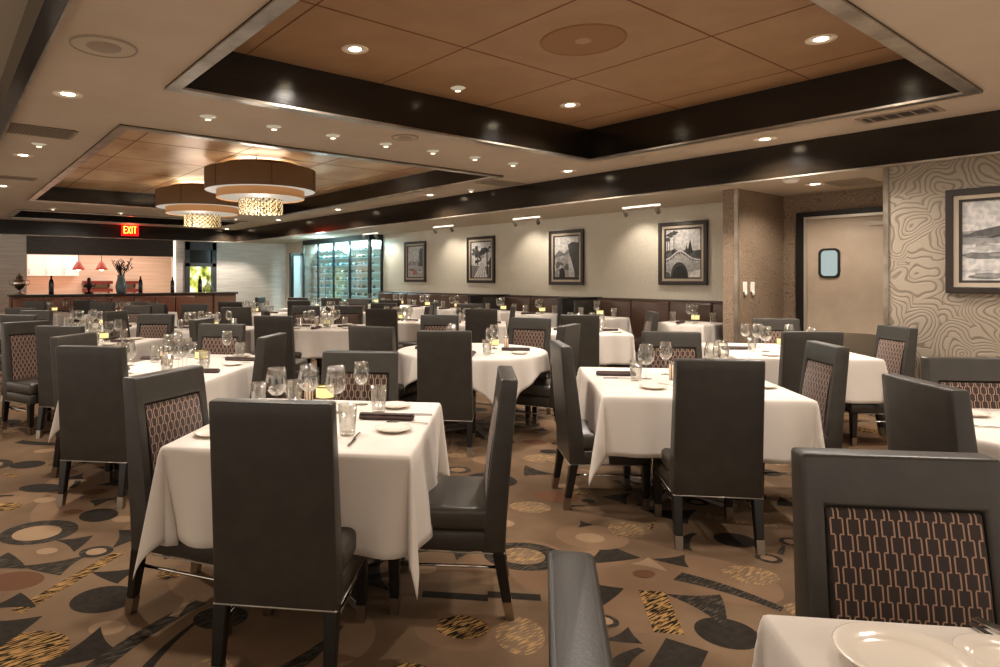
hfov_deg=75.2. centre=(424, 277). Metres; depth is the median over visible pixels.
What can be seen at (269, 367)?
wine glass
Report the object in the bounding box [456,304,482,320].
dining chair
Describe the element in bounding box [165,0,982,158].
trim
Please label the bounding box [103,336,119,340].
napkin
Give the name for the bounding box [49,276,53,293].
wine bottle
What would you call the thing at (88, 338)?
dining chair
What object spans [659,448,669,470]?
seat cushion
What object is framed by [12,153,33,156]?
recessed light
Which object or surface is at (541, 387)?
seat cushion
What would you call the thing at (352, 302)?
dining chair
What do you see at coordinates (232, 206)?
diffuser
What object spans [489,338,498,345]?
candle lamp
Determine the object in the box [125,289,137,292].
bar shelf
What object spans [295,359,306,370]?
seat cushion
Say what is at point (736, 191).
trim
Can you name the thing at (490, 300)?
banquette
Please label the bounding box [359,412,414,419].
napkin
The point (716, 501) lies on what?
dining table
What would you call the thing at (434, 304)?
dining chair
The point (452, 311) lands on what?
tablecloth
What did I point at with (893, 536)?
dining chair
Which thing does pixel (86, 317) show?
tablecloth
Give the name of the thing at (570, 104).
recessed light
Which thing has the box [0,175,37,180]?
ceiling vent
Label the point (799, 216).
trim
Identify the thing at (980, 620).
fork
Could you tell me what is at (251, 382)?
water tumbler
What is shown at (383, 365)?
dining chair
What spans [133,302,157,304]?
dining chair
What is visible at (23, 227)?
trim
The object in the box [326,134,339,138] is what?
recessed light
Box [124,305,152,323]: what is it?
dining chair
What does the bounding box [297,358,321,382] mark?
dining table
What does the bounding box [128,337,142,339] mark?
bread plate
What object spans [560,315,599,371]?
dining chair
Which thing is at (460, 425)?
dining table
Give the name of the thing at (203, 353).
candle lamp
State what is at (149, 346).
water tumbler
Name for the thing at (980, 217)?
print
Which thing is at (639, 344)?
bowl
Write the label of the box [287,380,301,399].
water tumbler
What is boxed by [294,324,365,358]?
tablecloth
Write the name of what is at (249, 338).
tablecloth
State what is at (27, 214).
trim
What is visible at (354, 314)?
dining chair
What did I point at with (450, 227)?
track spotlight
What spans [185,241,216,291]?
window
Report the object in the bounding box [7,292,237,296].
countertop
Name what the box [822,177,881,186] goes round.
ceiling vent
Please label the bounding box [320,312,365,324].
tablecloth
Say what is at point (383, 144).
recessed light
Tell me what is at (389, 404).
bread plate
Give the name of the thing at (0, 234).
trim
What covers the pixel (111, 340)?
napkin
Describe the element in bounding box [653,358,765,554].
dining chair
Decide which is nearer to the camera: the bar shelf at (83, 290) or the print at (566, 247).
the print at (566, 247)
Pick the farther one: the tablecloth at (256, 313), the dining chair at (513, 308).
the tablecloth at (256, 313)
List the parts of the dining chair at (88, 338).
leg, backrest, leg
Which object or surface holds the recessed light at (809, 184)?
in the ceiling at (775, 187)
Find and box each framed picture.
[404,241,425,281]
[467,235,494,282]
[549,229,583,284]
[658,220,707,284]
[945,186,999,293]
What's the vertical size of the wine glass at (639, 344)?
0.235 m
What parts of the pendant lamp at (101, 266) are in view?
lamp shade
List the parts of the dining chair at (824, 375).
leg, patterned panel, backrest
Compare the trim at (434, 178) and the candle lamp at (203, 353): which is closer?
the candle lamp at (203, 353)
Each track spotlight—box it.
[362,233,378,239]
[432,225,453,233]
[512,216,539,226]
[622,204,660,216]
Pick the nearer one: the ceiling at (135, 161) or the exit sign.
the ceiling at (135, 161)
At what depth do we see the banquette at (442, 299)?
13.72 m
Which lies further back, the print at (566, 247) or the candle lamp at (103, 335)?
the print at (566, 247)
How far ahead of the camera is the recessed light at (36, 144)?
6.44 m
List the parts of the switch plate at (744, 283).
plate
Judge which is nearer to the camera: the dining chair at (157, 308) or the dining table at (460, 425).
the dining table at (460, 425)
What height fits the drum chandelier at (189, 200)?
0.703 m
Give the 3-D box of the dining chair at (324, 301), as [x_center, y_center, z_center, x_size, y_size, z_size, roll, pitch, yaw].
[-1.975,0.940,14.092,0.464,1.020,0.574,0,0,8]
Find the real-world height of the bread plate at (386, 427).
0.018 m
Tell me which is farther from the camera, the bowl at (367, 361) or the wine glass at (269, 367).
the bowl at (367, 361)
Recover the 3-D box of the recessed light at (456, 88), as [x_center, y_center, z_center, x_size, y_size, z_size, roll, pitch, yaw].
[0.294,-1.680,5.738,0.135,0.032,0.133,0,0,-37]
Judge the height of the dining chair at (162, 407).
1.020 m
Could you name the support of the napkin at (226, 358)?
on the tablecloth at (231, 381)
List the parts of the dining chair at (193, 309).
patterned panel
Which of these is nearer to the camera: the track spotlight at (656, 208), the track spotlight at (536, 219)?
the track spotlight at (656, 208)
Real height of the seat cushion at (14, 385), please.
0.103 m
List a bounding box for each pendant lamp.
[72,255,84,270]
[95,256,107,270]
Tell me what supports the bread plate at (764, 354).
on the tablecloth at (864, 379)
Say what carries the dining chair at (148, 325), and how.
on the floor
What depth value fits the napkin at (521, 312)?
10.14 m
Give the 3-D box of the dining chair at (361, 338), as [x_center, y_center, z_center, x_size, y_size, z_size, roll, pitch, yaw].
[-0.374,0.940,5.969,0.464,1.020,0.574,0,0,25]
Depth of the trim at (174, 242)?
17.53 m
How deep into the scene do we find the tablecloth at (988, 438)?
2.86 m
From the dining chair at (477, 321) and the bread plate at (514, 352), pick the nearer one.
the bread plate at (514, 352)
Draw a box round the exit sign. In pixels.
[121,225,138,235]
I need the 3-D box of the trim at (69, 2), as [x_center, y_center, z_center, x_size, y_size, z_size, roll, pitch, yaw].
[-1.835,-1.329,3.255,0.014,0.030,9.200,0,0,-37]
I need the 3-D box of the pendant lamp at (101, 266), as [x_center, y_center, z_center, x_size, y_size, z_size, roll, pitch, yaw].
[-8.544,-0.633,17.010,0.300,0.891,0.300,0,0,-37]
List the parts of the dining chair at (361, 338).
seat rail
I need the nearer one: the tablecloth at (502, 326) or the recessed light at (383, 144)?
the recessed light at (383, 144)
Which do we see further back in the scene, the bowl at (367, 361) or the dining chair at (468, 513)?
the bowl at (367, 361)
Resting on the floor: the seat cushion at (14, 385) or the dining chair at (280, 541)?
the dining chair at (280, 541)
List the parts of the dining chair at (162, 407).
leg, backrest, patterned panel, seat rail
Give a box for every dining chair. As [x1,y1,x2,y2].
[0,310,53,375]
[0,315,37,401]
[0,320,51,435]
[4,308,35,314]
[23,301,46,309]
[35,325,84,438]
[50,332,118,479]
[56,345,128,509]
[73,300,95,322]
[90,302,115,322]
[102,310,130,337]
[123,365,232,635]
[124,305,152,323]
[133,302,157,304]
[136,314,174,352]
[147,303,167,313]
[179,304,207,325]
[188,317,214,353]
[197,323,245,354]
[209,398,368,666]
[218,302,242,323]
[221,307,251,325]
[250,333,286,398]
[254,316,306,398]
[255,297,266,310]
[261,310,307,379]
[287,300,310,315]
[288,297,307,299]
[291,306,320,376]
[320,350,398,564]
[321,298,341,311]
[334,306,362,323]
[346,299,367,311]
[348,325,416,401]
[365,309,403,350]
[371,303,396,308]
[379,300,401,313]
[388,366,517,619]
[399,305,432,346]
[416,315,458,380]
[417,330,475,456]
[430,302,436,314]
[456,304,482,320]
[465,309,497,342]
[507,305,515,335]
[509,317,550,423]
[515,323,580,425]
[548,550,613,666]
[549,340,651,510]
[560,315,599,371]
[608,311,658,367]
[642,331,701,367]
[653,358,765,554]
[753,318,799,343]
[763,340,849,503]
[778,331,843,448]
[791,447,999,628]
[845,325,917,446]
[882,373,977,452]
[920,356,999,408]
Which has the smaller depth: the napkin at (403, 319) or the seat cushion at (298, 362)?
the seat cushion at (298, 362)
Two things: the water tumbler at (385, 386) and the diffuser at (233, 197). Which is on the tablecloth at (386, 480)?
the water tumbler at (385, 386)
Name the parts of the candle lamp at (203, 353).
lamp shade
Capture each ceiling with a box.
[0,0,27,79]
[0,0,999,229]
[53,130,433,197]
[233,0,903,128]
[240,168,882,243]
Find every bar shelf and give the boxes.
[82,281,112,286]
[82,289,112,292]
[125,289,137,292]
[126,281,138,286]
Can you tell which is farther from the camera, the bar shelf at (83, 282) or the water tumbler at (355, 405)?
the bar shelf at (83, 282)
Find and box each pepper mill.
[160,347,166,364]
[164,348,170,365]
[304,377,312,399]
[504,335,508,346]
[669,359,673,380]
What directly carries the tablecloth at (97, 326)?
on the dining table
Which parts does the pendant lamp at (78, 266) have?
lamp shade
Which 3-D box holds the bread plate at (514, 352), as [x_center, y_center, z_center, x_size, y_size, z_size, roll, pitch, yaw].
[0.862,0.680,5.862,0.167,0.018,0.167,0,0,21]
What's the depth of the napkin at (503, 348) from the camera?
6.09 m
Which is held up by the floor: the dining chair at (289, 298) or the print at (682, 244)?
the dining chair at (289, 298)
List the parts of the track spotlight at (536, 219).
rail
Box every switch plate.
[743,282,747,295]
[750,282,754,295]
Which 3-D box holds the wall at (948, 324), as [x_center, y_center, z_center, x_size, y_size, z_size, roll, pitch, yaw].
[5.966,0.210,4.973,1.520,2.480,3.643,0,0,-37]
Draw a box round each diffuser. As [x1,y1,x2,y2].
[156,203,242,211]
[166,211,236,216]
[205,184,314,195]
[217,193,302,202]
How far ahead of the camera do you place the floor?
3.03 m
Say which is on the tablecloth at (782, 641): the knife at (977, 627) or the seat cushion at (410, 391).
the knife at (977, 627)
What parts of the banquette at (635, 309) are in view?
seat, cap rail, backrest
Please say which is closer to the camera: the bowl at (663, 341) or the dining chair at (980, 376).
the dining chair at (980, 376)
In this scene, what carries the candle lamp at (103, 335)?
on the tablecloth at (142, 345)
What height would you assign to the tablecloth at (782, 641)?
0.503 m
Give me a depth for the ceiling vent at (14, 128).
5.89 m
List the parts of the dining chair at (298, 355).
backrest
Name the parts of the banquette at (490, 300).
panel, cap rail, panel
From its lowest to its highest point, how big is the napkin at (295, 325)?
0.029 m
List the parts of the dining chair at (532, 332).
patterned panel, backrest, leg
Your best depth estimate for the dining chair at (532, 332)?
6.87 m
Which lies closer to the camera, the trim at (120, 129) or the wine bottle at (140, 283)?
the trim at (120, 129)
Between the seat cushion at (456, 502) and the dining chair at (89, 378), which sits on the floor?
the dining chair at (89, 378)
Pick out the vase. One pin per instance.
(120, 286)
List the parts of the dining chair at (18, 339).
leg, seat rail, patterned panel, backrest, leg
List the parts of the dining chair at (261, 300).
patterned panel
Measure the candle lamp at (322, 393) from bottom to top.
0.102 m
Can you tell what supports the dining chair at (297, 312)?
on the floor
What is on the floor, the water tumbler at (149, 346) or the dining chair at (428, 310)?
the dining chair at (428, 310)
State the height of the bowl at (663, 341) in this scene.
0.127 m
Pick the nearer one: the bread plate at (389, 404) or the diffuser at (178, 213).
the bread plate at (389, 404)
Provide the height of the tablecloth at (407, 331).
0.503 m
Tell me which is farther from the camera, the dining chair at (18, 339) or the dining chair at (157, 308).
the dining chair at (157, 308)
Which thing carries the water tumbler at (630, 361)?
on the tablecloth at (626, 418)
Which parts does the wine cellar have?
door handle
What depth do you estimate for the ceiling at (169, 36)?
5.23 m
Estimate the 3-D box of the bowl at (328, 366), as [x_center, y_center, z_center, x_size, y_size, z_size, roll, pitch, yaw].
[-0.456,0.524,3.298,0.112,0.140,0.112,0,0,8]
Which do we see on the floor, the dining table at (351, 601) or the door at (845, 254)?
the dining table at (351, 601)
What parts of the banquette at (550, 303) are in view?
cap rail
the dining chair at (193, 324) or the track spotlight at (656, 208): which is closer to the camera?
the dining chair at (193, 324)
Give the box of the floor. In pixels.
[0,340,887,666]
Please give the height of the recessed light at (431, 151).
0.032 m
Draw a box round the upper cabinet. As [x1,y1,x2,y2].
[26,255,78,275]
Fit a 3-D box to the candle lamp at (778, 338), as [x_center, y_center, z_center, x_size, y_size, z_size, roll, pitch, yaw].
[3.518,0.638,6.342,0.101,0.102,0.101,0,0,8]
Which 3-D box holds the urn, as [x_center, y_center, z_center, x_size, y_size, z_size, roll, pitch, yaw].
[-8.990,0.125,14.275,0.292,0.490,0.281,0,0,6]
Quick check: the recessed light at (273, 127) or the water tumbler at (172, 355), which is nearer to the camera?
the water tumbler at (172, 355)
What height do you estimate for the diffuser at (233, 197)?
0.005 m
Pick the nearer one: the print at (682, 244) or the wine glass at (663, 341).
the wine glass at (663, 341)
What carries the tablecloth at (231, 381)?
on the dining table
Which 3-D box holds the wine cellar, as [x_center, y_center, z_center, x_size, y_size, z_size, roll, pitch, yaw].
[-1.872,0.210,16.822,1.220,2.480,3.462,0,0,-37]
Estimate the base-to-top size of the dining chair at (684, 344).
1.020 m
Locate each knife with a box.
[347,432,360,446]
[414,413,431,415]
[966,621,992,634]
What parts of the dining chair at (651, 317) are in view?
seat rail, patterned panel, backrest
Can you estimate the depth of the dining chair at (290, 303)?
12.31 m
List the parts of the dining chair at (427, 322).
patterned panel, backrest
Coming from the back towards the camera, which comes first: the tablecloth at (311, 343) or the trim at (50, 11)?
the tablecloth at (311, 343)
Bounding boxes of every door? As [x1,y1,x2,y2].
[294,255,301,297]
[808,215,882,356]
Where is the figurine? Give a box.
[82,278,95,293]
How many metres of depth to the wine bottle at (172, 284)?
16.25 m
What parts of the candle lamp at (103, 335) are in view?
lamp shade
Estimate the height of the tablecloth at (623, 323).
0.557 m
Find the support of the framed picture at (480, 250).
attached to the wall at (621, 252)
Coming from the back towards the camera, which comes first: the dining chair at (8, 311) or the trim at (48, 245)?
the trim at (48, 245)
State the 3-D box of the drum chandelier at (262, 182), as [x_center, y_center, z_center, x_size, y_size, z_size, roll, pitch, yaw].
[-2.298,-1.246,9.022,1.510,0.703,1.510,0,0,-37]
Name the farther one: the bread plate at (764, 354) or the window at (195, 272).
the window at (195, 272)
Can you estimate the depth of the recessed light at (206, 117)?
5.34 m
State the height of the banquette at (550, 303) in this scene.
1.020 m
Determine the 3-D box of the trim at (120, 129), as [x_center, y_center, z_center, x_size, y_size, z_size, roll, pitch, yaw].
[-2.900,-1.331,9.751,4.650,0.018,6.850,0,0,-37]
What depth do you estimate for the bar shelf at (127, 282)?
18.69 m
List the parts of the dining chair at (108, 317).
patterned panel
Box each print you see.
[408,246,422,276]
[471,242,490,276]
[555,236,578,277]
[666,228,699,276]
[962,199,999,279]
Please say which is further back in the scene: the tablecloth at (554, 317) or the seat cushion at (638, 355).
the tablecloth at (554, 317)
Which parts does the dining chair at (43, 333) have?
leg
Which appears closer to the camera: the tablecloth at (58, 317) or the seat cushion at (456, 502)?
the seat cushion at (456, 502)
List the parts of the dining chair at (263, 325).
backrest, leg, seat rail, leg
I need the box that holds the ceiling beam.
[235,110,999,241]
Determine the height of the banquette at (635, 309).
1.020 m
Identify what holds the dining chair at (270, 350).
on the floor
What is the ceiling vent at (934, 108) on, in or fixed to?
in the ceiling at (169, 36)
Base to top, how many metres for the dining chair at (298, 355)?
1.020 m
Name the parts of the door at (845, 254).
kick plate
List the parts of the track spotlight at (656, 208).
rail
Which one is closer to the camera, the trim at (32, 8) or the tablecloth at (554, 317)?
the trim at (32, 8)
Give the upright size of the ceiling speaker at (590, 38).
0.013 m
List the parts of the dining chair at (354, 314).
patterned panel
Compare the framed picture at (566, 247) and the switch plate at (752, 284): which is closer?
the switch plate at (752, 284)
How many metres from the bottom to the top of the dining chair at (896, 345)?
1.020 m
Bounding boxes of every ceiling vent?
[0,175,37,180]
[6,122,78,139]
[476,179,524,186]
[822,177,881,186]
[854,105,945,123]
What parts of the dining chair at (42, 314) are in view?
backrest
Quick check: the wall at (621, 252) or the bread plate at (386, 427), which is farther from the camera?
the wall at (621, 252)
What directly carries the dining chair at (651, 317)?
on the floor
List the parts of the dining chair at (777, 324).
patterned panel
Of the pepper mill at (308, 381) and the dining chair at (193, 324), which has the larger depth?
the dining chair at (193, 324)
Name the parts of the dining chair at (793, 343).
backrest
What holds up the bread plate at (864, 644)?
on the tablecloth at (782, 641)
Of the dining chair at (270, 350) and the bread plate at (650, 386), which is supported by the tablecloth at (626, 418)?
the bread plate at (650, 386)
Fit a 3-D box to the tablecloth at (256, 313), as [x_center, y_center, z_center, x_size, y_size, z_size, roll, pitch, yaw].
[-3.398,0.942,12.592,1.392,0.503,1.385,0,0,8]
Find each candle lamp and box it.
[99,332,108,341]
[195,350,207,362]
[316,384,333,399]
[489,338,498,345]
[596,310,603,314]
[691,314,699,322]
[776,337,780,344]
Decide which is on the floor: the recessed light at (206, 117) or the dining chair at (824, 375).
the dining chair at (824, 375)
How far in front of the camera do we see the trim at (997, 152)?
7.00 m
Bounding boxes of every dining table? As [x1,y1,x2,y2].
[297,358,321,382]
[344,557,384,609]
[444,398,490,438]
[630,477,736,510]
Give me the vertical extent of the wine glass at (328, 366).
0.235 m
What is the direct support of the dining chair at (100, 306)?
on the floor
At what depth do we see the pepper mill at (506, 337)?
6.22 m
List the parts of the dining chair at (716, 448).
leg, seat rail, leg, backrest, leg, leg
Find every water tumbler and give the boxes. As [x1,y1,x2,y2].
[149,346,160,362]
[161,355,172,369]
[199,352,209,367]
[250,382,266,398]
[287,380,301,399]
[338,402,356,436]
[371,385,386,412]
[630,361,642,380]
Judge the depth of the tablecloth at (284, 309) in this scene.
14.29 m
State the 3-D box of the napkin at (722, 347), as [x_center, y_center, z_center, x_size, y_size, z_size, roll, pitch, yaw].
[2.999,0.674,6.209,0.267,0.029,0.059,0,0,7]
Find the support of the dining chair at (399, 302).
on the floor
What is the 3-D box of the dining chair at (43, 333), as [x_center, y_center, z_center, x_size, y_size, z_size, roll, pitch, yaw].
[-3.252,0.940,6.042,0.464,1.020,0.574,0,0,8]
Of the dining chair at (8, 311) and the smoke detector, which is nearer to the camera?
the smoke detector
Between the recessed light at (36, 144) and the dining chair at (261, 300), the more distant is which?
the dining chair at (261, 300)
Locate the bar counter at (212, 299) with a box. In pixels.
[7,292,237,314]
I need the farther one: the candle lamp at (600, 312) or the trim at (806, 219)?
the candle lamp at (600, 312)
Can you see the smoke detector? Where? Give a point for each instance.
(790, 180)
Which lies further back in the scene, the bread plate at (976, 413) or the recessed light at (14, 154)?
the recessed light at (14, 154)
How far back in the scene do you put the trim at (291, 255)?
17.70 m
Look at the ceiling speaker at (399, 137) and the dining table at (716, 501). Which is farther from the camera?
the ceiling speaker at (399, 137)
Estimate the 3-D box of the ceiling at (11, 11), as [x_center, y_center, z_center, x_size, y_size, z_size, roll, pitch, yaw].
[-3.077,-1.810,2.304,3.115,0.020,9.200,0,0,-37]
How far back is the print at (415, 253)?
14.28 m
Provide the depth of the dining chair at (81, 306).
12.61 m
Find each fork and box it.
[386,421,427,423]
[971,617,999,631]
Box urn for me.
[9,273,29,294]
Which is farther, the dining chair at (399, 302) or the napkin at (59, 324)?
the dining chair at (399, 302)
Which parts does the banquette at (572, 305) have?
panel, cap rail, panel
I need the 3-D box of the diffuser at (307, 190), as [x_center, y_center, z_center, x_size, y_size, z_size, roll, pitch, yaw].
[-2.298,-1.216,9.022,1.494,0.007,1.494,0,0,-37]
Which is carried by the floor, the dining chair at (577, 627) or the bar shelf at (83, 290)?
the dining chair at (577, 627)
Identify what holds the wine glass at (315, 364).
on the tablecloth at (386, 480)
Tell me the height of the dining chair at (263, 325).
1.020 m
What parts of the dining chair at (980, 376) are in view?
backrest, patterned panel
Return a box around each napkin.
[59,324,76,325]
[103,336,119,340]
[110,339,134,342]
[140,356,173,359]
[203,368,219,372]
[225,357,254,360]
[294,324,309,326]
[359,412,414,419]
[402,319,417,320]
[502,347,529,350]
[521,312,535,313]
[596,370,635,375]
[599,329,617,330]
[721,346,751,349]
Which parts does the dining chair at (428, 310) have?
backrest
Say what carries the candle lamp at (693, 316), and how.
on the tablecloth at (710, 332)
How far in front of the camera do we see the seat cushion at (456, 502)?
2.78 m
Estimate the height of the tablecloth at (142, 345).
0.503 m
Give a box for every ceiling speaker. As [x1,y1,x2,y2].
[68,34,137,57]
[391,134,418,140]
[540,23,626,55]
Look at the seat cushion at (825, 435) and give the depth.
4.01 m
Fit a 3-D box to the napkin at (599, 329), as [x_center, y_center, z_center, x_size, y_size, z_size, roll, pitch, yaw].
[2.372,0.674,8.373,0.267,0.029,0.059,0,0,2]
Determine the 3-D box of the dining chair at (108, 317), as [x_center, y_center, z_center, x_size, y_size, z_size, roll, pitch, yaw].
[-3.788,0.940,8.353,0.574,1.020,0.464,0,0,8]
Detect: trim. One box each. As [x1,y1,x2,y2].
[0,0,42,105]
[0,0,67,137]
[0,0,72,142]
[0,219,234,241]
[0,234,234,242]
[7,209,246,227]
[8,209,244,225]
[26,235,172,256]
[27,124,502,216]
[30,124,502,213]
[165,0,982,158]
[165,0,982,161]
[173,241,175,291]
[235,151,999,242]
[289,253,301,296]
[734,188,738,342]
[796,212,803,330]
[804,207,882,216]
[804,212,882,330]
[883,167,888,434]
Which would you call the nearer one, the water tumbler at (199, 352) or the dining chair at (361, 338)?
the water tumbler at (199, 352)
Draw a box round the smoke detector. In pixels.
[782,178,799,183]
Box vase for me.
[111,258,132,292]
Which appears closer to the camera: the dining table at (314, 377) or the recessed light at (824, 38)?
the recessed light at (824, 38)
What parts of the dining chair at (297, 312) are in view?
patterned panel, backrest, leg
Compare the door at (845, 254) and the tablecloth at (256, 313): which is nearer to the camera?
the door at (845, 254)
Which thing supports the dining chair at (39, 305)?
on the floor
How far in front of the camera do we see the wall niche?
18.61 m
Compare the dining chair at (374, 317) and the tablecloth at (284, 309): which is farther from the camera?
the tablecloth at (284, 309)
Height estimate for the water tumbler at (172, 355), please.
0.135 m
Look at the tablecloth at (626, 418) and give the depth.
3.73 m
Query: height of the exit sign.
0.302 m
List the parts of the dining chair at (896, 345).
leg, seat rail, leg, patterned panel, backrest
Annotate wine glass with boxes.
[265,367,287,395]
[298,364,318,391]
[325,366,346,413]
[353,361,369,404]
[638,344,654,378]
[659,341,672,374]
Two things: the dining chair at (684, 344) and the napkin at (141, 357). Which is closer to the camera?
the dining chair at (684, 344)
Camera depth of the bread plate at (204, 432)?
2.83 m
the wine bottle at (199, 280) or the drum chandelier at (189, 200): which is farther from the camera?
the wine bottle at (199, 280)
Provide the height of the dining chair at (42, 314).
1.020 m
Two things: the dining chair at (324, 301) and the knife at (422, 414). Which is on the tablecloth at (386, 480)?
the knife at (422, 414)
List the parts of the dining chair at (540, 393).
leg, seat rail, backrest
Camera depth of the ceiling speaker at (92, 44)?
3.71 m
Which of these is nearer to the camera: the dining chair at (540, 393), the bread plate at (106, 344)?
the dining chair at (540, 393)
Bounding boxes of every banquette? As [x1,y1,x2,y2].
[378,291,487,307]
[467,294,509,309]
[504,295,571,312]
[557,297,599,325]
[597,297,722,351]
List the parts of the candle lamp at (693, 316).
lamp shade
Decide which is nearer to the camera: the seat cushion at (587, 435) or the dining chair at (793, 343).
the seat cushion at (587, 435)
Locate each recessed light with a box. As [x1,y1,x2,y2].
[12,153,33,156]
[31,143,46,146]
[52,90,82,98]
[200,114,215,120]
[266,125,280,129]
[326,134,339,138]
[341,44,367,54]
[380,143,391,146]
[427,150,438,153]
[451,86,464,91]
[560,102,579,107]
[560,170,575,172]
[754,137,776,141]
[805,34,837,44]
[805,183,824,185]
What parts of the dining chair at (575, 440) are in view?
leg, backrest, leg, seat rail, leg, leg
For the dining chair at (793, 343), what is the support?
on the floor
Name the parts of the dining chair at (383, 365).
patterned panel, backrest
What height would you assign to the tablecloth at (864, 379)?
0.503 m
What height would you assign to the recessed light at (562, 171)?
0.006 m
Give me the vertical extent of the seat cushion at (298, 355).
0.103 m
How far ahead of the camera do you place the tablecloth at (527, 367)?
5.63 m
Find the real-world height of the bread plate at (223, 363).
0.018 m
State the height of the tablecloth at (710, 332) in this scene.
0.557 m
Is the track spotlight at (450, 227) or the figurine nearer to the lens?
the track spotlight at (450, 227)
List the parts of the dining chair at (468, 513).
leg, seat rail, patterned panel, backrest, leg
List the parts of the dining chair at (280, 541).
leg, backrest, leg, seat rail, leg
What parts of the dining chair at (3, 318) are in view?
backrest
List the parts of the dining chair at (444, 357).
backrest, leg, leg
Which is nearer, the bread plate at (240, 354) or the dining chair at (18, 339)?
the bread plate at (240, 354)
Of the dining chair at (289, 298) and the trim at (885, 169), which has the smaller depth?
the trim at (885, 169)
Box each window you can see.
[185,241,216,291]
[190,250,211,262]
[190,267,210,291]
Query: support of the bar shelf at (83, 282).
attached to the wall niche
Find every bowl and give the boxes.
[325,366,346,393]
[353,361,369,384]
[638,344,654,364]
[659,341,672,359]
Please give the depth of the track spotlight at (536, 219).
10.93 m
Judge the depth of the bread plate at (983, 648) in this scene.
1.19 m
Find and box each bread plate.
[101,343,116,345]
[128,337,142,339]
[193,427,209,437]
[221,362,242,365]
[232,353,250,356]
[375,423,411,432]
[379,401,409,408]
[511,351,528,353]
[639,383,666,389]
[760,353,779,355]
[765,383,777,388]
[831,622,981,666]
[952,633,999,666]
[972,409,990,416]
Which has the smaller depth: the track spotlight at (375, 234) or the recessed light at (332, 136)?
the recessed light at (332, 136)
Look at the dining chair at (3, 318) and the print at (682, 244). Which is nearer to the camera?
the dining chair at (3, 318)
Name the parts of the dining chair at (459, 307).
patterned panel, backrest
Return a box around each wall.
[0,235,284,339]
[285,187,882,318]
[723,189,782,342]
[889,154,999,378]
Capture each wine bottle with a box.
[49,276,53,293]
[138,276,142,292]
[170,277,174,292]
[198,276,201,291]
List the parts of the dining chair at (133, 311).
patterned panel, backrest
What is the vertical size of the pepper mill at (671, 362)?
0.141 m
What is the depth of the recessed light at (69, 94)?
4.71 m
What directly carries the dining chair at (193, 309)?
on the floor
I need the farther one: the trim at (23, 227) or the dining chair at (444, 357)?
the trim at (23, 227)
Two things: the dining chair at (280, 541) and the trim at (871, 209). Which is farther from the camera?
the trim at (871, 209)
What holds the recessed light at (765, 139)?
in the ceiling at (169, 36)
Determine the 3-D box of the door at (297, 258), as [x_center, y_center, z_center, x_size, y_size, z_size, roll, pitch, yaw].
[-3.539,0.412,17.845,0.262,2.075,0.030,0,0,-37]
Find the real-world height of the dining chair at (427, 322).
1.020 m
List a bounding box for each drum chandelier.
[155,183,243,227]
[204,157,315,215]
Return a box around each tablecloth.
[0,311,73,332]
[48,354,286,442]
[77,323,136,337]
[81,312,178,325]
[97,338,166,362]
[132,398,449,599]
[174,325,254,354]
[208,312,287,325]
[278,307,320,311]
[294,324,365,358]
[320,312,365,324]
[365,319,419,341]
[398,343,550,404]
[402,306,438,318]
[436,308,455,314]
[459,321,507,343]
[497,310,522,326]
[507,312,557,328]
[551,328,636,367]
[576,367,824,485]
[600,316,632,334]
[657,321,722,342]
[702,343,887,403]
[752,615,999,666]
[972,408,999,460]
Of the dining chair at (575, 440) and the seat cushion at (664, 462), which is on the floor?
the dining chair at (575, 440)
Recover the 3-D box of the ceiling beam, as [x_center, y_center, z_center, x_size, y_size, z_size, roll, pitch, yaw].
[0.493,-1.177,10.516,0.030,0.334,19.100,0,0,-37]
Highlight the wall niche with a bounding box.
[26,254,170,293]
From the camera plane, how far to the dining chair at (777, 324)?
6.79 m
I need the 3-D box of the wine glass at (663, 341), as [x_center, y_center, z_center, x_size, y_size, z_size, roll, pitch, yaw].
[1.721,0.574,4.605,0.092,0.232,0.092,0,0,8]
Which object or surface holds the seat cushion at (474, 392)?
on the dining chair at (444, 357)
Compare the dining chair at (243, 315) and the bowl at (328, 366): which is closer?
the bowl at (328, 366)
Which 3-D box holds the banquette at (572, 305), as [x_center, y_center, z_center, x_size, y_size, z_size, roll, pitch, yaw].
[2.418,0.815,10.025,0.990,1.030,0.100,0,0,-37]
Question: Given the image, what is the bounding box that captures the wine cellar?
[302,234,382,305]
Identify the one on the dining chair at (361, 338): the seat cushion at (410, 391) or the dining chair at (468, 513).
the seat cushion at (410, 391)
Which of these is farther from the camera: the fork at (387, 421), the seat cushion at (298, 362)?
the seat cushion at (298, 362)
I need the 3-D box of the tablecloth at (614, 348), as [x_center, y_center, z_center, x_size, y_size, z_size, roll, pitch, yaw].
[2.082,0.942,8.414,1.181,0.503,1.166,0,0,8]
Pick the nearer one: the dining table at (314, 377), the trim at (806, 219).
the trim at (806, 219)
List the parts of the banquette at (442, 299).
cap rail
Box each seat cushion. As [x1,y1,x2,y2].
[6,377,37,394]
[295,352,307,358]
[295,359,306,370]
[341,527,355,569]
[398,381,416,397]
[399,341,416,346]
[428,475,486,529]
[473,390,475,404]
[519,378,550,397]
[581,419,594,449]
[635,352,641,362]
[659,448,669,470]
[823,433,827,447]
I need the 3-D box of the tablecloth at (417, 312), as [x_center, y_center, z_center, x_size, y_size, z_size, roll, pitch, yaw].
[-0.015,0.849,12.651,0.804,0.557,0.840,0,0,-34]

